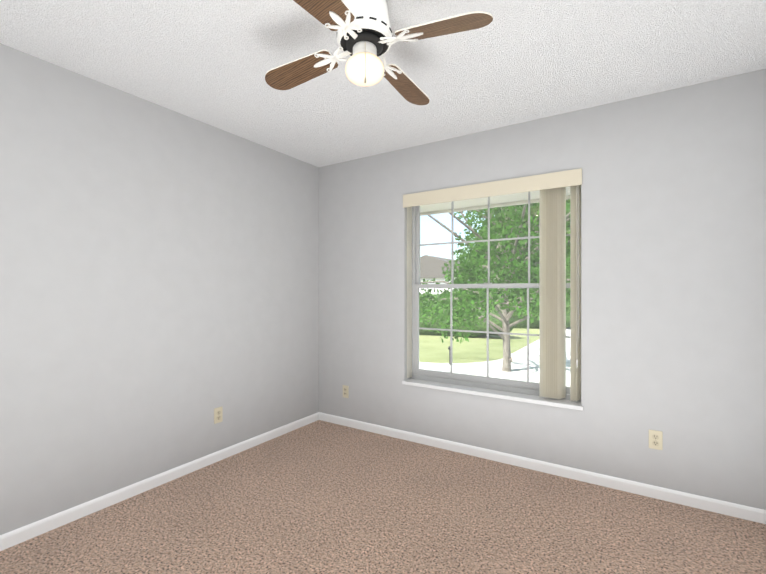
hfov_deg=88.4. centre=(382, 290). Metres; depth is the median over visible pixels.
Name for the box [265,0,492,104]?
fan light
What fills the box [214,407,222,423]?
electrical outlet
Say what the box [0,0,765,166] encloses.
ceiling
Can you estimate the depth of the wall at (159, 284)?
2.44 m
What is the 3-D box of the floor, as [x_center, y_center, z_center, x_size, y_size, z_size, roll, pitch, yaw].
[-0.139,1.321,1.579,3.700,0.100,3.750,0,0,32]
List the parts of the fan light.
blade, blade, globe, motor, chain, blade, blade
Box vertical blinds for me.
[403,168,581,400]
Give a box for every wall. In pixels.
[0,43,318,534]
[319,69,765,509]
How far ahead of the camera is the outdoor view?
7.54 m
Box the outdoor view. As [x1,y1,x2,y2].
[419,186,569,386]
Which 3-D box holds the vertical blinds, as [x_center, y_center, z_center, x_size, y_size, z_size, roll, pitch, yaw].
[0.777,-0.028,3.034,1.368,1.570,0.118,0,0,32]
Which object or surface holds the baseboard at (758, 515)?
attached to the wall at (673, 267)
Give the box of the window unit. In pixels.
[402,192,582,410]
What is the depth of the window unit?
3.14 m
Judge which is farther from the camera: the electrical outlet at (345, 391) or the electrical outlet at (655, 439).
the electrical outlet at (345, 391)
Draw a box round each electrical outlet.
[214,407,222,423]
[343,385,348,397]
[649,430,662,449]
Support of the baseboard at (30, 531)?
attached to the wall at (159, 284)
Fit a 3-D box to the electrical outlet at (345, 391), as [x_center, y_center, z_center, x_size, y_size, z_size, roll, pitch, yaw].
[-0.353,0.949,3.693,0.070,0.115,0.011,0,0,32]
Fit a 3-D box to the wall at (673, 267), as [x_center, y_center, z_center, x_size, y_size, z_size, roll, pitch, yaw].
[0.813,0.030,3.076,3.300,2.480,0.200,0,0,32]
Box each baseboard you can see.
[0,412,318,550]
[318,412,765,523]
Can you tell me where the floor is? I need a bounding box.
[0,420,765,573]

